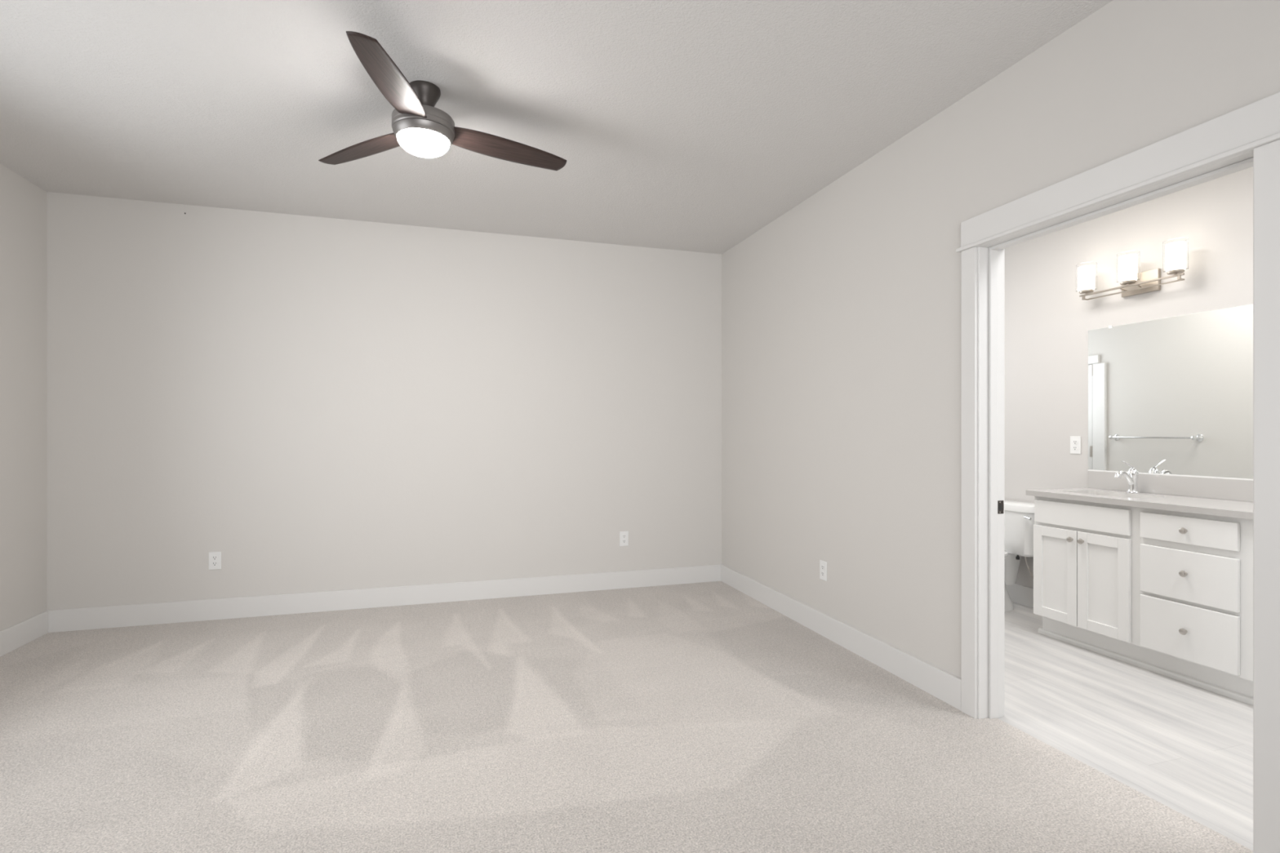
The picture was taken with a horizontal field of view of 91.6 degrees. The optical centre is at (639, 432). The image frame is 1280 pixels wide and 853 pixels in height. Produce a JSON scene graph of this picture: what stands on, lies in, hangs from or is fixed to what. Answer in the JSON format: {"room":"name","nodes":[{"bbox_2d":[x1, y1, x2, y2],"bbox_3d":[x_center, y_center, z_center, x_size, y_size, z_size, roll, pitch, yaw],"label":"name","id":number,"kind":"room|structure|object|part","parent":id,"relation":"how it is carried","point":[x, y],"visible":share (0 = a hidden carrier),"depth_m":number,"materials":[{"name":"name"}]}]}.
{"room":"empty bedroom","nodes":[
{"label":"empty bedroom","id":0,"kind":"room"},
{"bbox_2d":[0,164,46,631],"bbox_3d":[-2.810,-0.100,0.776,0.150,2.800,6.446,0,0,-17],"label":"wall","id":1,"kind":"structure","parent":0,"point":[23,203],"depth_m":3.65,"materials":[{"name":"white paint"}]},
{"bbox_2d":[0,610,48,656],"bbox_3d":[-2.729,1.175,0.793,0.015,0.141,6.431,0,0,-17],"label":"baseboard","id":2,"kind":"structure","parent":1,"relation":"attached to","point":[15,636],"depth_m":3.64,"materials":[{"name":"white paint"}]},
{"bbox_2d":[46,191,721,610],"bbox_3d":[-1.591,-0.100,4.591,4.736,2.800,0.120,0,0,-17],"label":"wall","id":3,"kind":"structure","parent":0,"point":[311,403],"depth_m":4.40,"materials":[{"name":"white paint"}]},
{"bbox_2d":[208,551,221,569],"bbox_3d":[-2.827,0.850,4.141,0.073,0.117,0.007,0,0,-17],"label":"wall outlet","id":4,"kind":"object","parent":3,"relation":"attached to","point":[215,557],"visible":1,"depth_m":4.14,"materials":[{"name":"white plastic"}]},
{"bbox_2d":[212,561,217,565],"bbox_3d":[-2.826,0.870,4.139,0.033,0.028,0.002,0,0,-17],"label":"receptacle","id":5,"kind":"object","parent":4,"relation":"attached to","point":[214,563],"depth_m":4.14,"materials":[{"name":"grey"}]},
{"bbox_2d":[212,555,217,559],"bbox_3d":[-2.826,0.830,4.139,0.033,0.028,0.002,0,0,-17],"label":"receptacle","id":6,"kind":"object","parent":4,"relation":"attached to","point":[214,557],"depth_m":4.14,"materials":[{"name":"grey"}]},
{"bbox_2d":[48,564,722,632],"bbox_3d":[-1.500,1.175,4.548,4.586,0.141,0.015,0,0,-17],"label":"baseboard","id":7,"kind":"structure","parent":3,"relation":"attached to","point":[146,614],"depth_m":4.39,"materials":[{"name":"white paint"}]},
{"bbox_2d":[619,531,628,546],"bbox_3d":[-0.127,0.846,4.978,0.073,0.117,0.007,0,0,-17],"label":"wall outlet","id":8,"kind":"object","parent":3,"relation":"attached to","point":[624,535],"visible":1,"depth_m":4.98,"materials":[{"name":"white plastic"}]},
{"bbox_2d":[0,0,1112,254],"bbox_3d":[-0.586,-1.550,1.465,4.706,0.100,6.646,0,0,-17],"label":"ceiling","id":9,"kind":"structure","parent":0,"point":[695,126],"depth_m":2.77,"materials":[{"name":"white paint"}]},
{"bbox_2d":[318,31,566,170],"bbox_3d":[-0.845,-1.358,2.674,1.145,0.284,1.151,0,0,-17],"label":"ceiling fan","id":10,"kind":"object","parent":9,"relation":"hanging from","point":[423,130],"visible":1,"depth_m":2.67,"materials":[{"name":"dark walnut wood"},{"name":"brushed nickel"},{"name":"frosted white glass"}]},
{"bbox_3d":[-1.280,-1.321,2.903,0.571,0.036,0.150,0,0,27],"label":"blade","id":11,"kind":"part","parent":10,"relation":"part of","materials":[{"name":"brown wood"}]},
{"bbox_3d":[-0.937,-1.321,2.333,0.150,0.036,0.571,0,0,-3],"label":"blade","id":12,"kind":"part","parent":10,"relation":"part of","materials":[{"name":"brown wood"}]},
{"bbox_3d":[-0.944,-1.250,2.717,0.218,0.068,0.218,0,0,-17],"label":"lamp shade","id":13,"kind":"part","parent":10,"relation":"part of","materials":[{"name":"white glass"}]},
{"bbox_3d":[-0.615,-1.321,2.916,0.571,0.036,0.150,0,0,-33],"label":"blade","id":14,"kind":"part","parent":10,"relation":"part of","materials":[{"name":"brown wood"}]},
{"bbox_2d":[0,581,1253,852],"bbox_3d":[0.342,1.270,1.805,6.479,0.060,6.546,0,0,-17],"label":"floor","id":15,"kind":"structure","parent":0,"point":[703,717],"depth_m":2.51,"materials":[{"name":"carpet"}]},
{"bbox_2d":[1004,499,1034,612],"bbox_3d":[2.424,0.872,4.415,0.752,0.756,0.538,0,0,-17],"label":"toilet","id":16,"kind":"object","parent":15,"relation":"on","point":[1019,516],"visible":0.21,"depth_m":4.36,"materials":[{"name":"white ceramic"}]},
{"bbox_3d":[2.667,0.523,4.503,0.218,0.058,0.514,0,0,-17],"label":"tank lid","id":17,"kind":"part","parent":16,"relation":"part of","materials":[{"name":"white ceramic"}]},
{"bbox_3d":[2.667,0.704,4.503,0.200,0.303,0.486,0,0,-17],"label":"tank","id":18,"kind":"part","parent":16,"relation":"part of","materials":[{"name":"white ceramic"}]},
{"bbox_3d":[2.633,0.575,4.233,0.026,0.026,0.069,0,0,-6],"label":"flush lever","id":19,"kind":"part","parent":16,"relation":"part of","materials":[{"name":"silver metal"}]},
{"bbox_2d":[1033,496,1253,705],"bbox_3d":[2.927,0.820,3.121,0.553,0.860,1.740,0,0,-17],"label":"vanity cabinet","id":20,"kind":"object","parent":15,"relation":"on","point":[1166,593],"visible":0.92,"depth_m":3.21,"materials":[{"name":"white paint"}]},
{"bbox_3d":[2.494,0.844,3.733,0.010,0.435,0.162,0,0,-17],"label":"panel","id":21,"kind":"part","parent":20,"relation":"part of","materials":[{"name":"white paint"}]},
{"bbox_3d":[2.489,0.844,3.732,0.020,0.551,0.278,0,0,-17],"label":"door","id":22,"kind":"part","parent":20,"relation":"part of","materials":[{"name":"white paint"}]},
{"bbox_3d":[2.499,0.619,3.618,0.029,0.032,0.032,0,0,-17],"label":"knob","id":23,"kind":"part","parent":20,"relation":"part of","materials":[{"name":"silver metal"}]},
{"bbox_3d":[2.518,0.619,3.557,0.029,0.032,0.032,0,0,-17],"label":"knob","id":24,"kind":"part","parent":20,"relation":"part of","materials":[{"name":"silver metal"}]},
{"bbox_3d":[2.533,0.481,3.591,0.020,0.138,0.560,0,0,-17],"label":"false drawer","id":25,"kind":"part","parent":20,"relation":"part of","materials":[{"name":"white paint"}]},
{"bbox_3d":[2.578,0.844,3.460,0.010,0.435,0.168,0,0,-17],"label":"panel","id":26,"kind":"part","parent":20,"relation":"part of","materials":[{"name":"white paint"}]},
{"bbox_3d":[2.574,0.844,3.459,0.020,0.551,0.284,0,0,-17],"label":"door","id":27,"kind":"part","parent":20,"relation":"part of","materials":[{"name":"white paint"}]},
{"bbox_2d":[1026,471,1253,519],"bbox_3d":[2.935,0.319,3.124,0.543,0.142,1.781,0,0,-17],"label":"countertop","id":28,"kind":"structure","parent":20,"relation":"on","point":[1232,498],"depth_m":3.45,"materials":[{"name":"grey stone"}]},
{"bbox_2d":[1114,460,1139,493],"bbox_3d":[2.885,0.260,3.695,0.174,0.196,0.062,0,0,-17],"label":"faucet","id":29,"kind":"object","parent":28,"relation":"on","point":[1131,476],"visible":1,"depth_m":3.69,"materials":[{"name":"silver metal"}]},
{"bbox_3d":[2.875,0.271,3.691,0.152,0.094,0.036,0,0,-17],"label":"spout","id":30,"kind":"part","parent":29,"relation":"part of","materials":[{"name":"silver metal"}]},
{"bbox_3d":[2.896,0.188,3.698,0.094,0.052,0.019,0,0,-17],"label":"lever","id":31,"kind":"part","parent":29,"relation":"part of","materials":[{"name":"silver metal"}]},
{"bbox_3d":[2.753,1.236,3.073,0.017,0.029,1.730,0,0,-17],"label":"shoe moulding","id":32,"kind":"part","parent":20,"relation":"part of","materials":[{"name":"white paint"}]},
{"bbox_3d":[2.671,0.976,3.061,0.029,0.032,0.032,0,0,-17],"label":"knob","id":33,"kind":"part","parent":20,"relation":"part of","materials":[{"name":"silver metal"}]},
{"bbox_3d":[2.671,0.692,3.061,0.029,0.032,0.032,0,0,-17],"label":"knob","id":34,"kind":"part","parent":20,"relation":"part of","materials":[{"name":"silver metal"}]},
{"bbox_3d":[2.671,0.481,3.061,0.029,0.032,0.032,0,0,-17],"label":"knob","id":35,"kind":"part","parent":20,"relation":"part of","materials":[{"name":"silver metal"}]},
{"bbox_3d":[2.694,0.982,3.069,0.020,0.272,0.423,0,0,-17],"label":"drawer","id":36,"kind":"part","parent":20,"relation":"part of","materials":[{"name":"white paint"}]},
{"bbox_3d":[2.694,0.705,3.069,0.020,0.246,0.423,0,0,-17],"label":"drawer","id":37,"kind":"part","parent":20,"relation":"part of","materials":[{"name":"white paint"}]},
{"bbox_3d":[2.694,0.481,3.069,0.020,0.132,0.423,0,0,-17],"label":"drawer","id":38,"kind":"part","parent":20,"relation":"part of","materials":[{"name":"white paint"}]},
{"bbox_2d":[721,0,1279,679],"bbox_3d":[1.708,-0.100,2.160,0.128,2.800,6.716,0,0,-17],"label":"wall","id":39,"kind":"structure","parent":0,"point":[842,314],"depth_m":3.14,"materials":[{"name":"white paint"}]},
{"bbox_2d":[819,560,826,581],"bbox_3d":[1.123,0.844,3.818,0.007,0.117,0.073,0,0,-17],"label":"wall outlet","id":40,"kind":"object","parent":39,"relation":"attached to","point":[823,565],"visible":1,"depth_m":3.81,"materials":[{"name":"white plastic"}]},
{"bbox_2d":[720,564,961,711],"bbox_3d":[1.063,1.175,3.999,0.015,0.141,2.552,0,0,-17],"label":"baseboard","id":41,"kind":"structure","parent":39,"relation":"attached to","point":[944,686],"depth_m":3.47,"materials":[{"name":"white paint"}]},
{"bbox_2d":[955,92,1279,852],"bbox_3d":[1.673,0.156,2.255,0.178,2.188,1.176,0,0,-17],"label":"door frame","id":42,"kind":"structure","parent":39,"relation":"in","point":[1247,136],"depth_m":2.04,"materials":[{"name":"white paint"}]},
{"bbox_3d":[1.451,0.218,2.742,0.018,2.052,0.077,0,0,-17],"label":"casing","id":43,"kind":"part","parent":42,"relation":"part of","materials":[{"name":"white paint"}]},
{"bbox_3d":[1.578,0.326,2.735,0.042,0.058,0.008,0,0,-17],"label":"strike plate","id":44,"kind":"part","parent":42,"relation":"part of","materials":[{"name":"brown metal"}]},
{"bbox_3d":[1.591,0.217,2.785,0.018,2.065,0.077,0,0,-17],"label":"casing","id":45,"kind":"part","parent":42,"relation":"part of","materials":[{"name":"white paint"}]},
{"bbox_3d":[1.606,-0.881,2.239,0.020,0.114,1.130,0,0,-17],"label":"head casing","id":46,"kind":"part","parent":42,"relation":"part of","materials":[{"name":"white paint"}]},
{"bbox_3d":[1.763,0.218,1.736,0.018,2.052,0.077,0,0,-17],"label":"casing","id":47,"kind":"part","parent":42,"relation":"part of","materials":[{"name":"white paint"}]},
{"bbox_2d":[1004,166,1253,588],"bbox_3d":[3.220,-0.100,3.325,0.120,2.800,5.146,0,0,-17],"label":"wall","id":48,"kind":"structure","parent":0,"point":[1047,324],"depth_m":4.12,"materials":[{"name":"grey paint"}]},
{"bbox_2d":[1005,583,1033,608],"bbox_3d":[2.661,1.179,4.900,0.015,0.141,1.806,0,0,-17],"label":"baseboard","id":49,"kind":"structure","parent":48,"relation":"attached to","point":[1023,595],"depth_m":4.52,"materials":[{"name":"white paint"}]},
{"bbox_2d":[1070,436,1080,453],"bbox_3d":[2.899,0.082,4.147,0.007,0.117,0.073,0,0,-17],"label":"wall outlet","id":50,"kind":"object","parent":48,"relation":"attached to","point":[1075,442],"visible":1,"depth_m":4.14,"materials":[{"name":"white plastic"}]},
{"bbox_2d":[1072,445,1077,450],"bbox_3d":[2.897,0.102,4.146,0.002,0.028,0.033,0,0,-17],"label":"receptacle","id":51,"kind":"object","parent":50,"relation":"attached to","point":[1074,447],"depth_m":4.15,"materials":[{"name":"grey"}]},
{"bbox_2d":[1075,237,1188,300],"bbox_3d":[2.943,-0.955,3.728,0.170,0.235,0.617,0,0,-17],"label":"vanity light","id":52,"kind":"object","parent":48,"relation":"attached to","point":[1175,251],"visible":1,"depth_m":3.68,"materials":[{"name":"white glass"}]},
{"bbox_3d":[2.839,-0.989,3.962,0.109,0.166,0.109,0,0,-17],"label":"glass","id":53,"kind":"part","parent":52,"relation":"part of","materials":[{"name":"white glass"}]},
{"bbox_3d":[2.915,-0.989,3.720,0.109,0.166,0.109,0,0,-17],"label":"glass","id":54,"kind":"part","parent":52,"relation":"part of","materials":[{"name":"white glass"}]},
{"bbox_3d":[2.930,-0.863,3.724,0.043,0.026,0.558,0,0,-17],"label":"rod","id":55,"kind":"part","parent":52,"relation":"part of","materials":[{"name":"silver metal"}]},
{"bbox_3d":[2.990,-0.989,3.477,0.109,0.166,0.109,0,0,-17],"label":"glass","id":56,"kind":"part","parent":52,"relation":"part of","materials":[{"name":"white glass"}]},
{"bbox_2d":[1088,304,1253,480],"bbox_3d":[3.186,-0.214,3.217,0.010,0.924,1.769,0,0,-17],"label":"wall mirror","id":57,"kind":"object","parent":48,"relation":"attached to","point":[1173,396],"visible":0.94,"depth_m":3.57,"materials":[{"name":"white mirror"}]},
{"bbox_2d":[1088,471,1253,502],"bbox_3d":[3.185,0.303,3.202,0.020,0.110,1.781,0,0,-17],"label":"backsplash","id":58,"kind":"structure","parent":48,"relation":"attached to","point":[1202,487],"depth_m":3.53,"materials":[{"name":"grey stone"}]}
]}

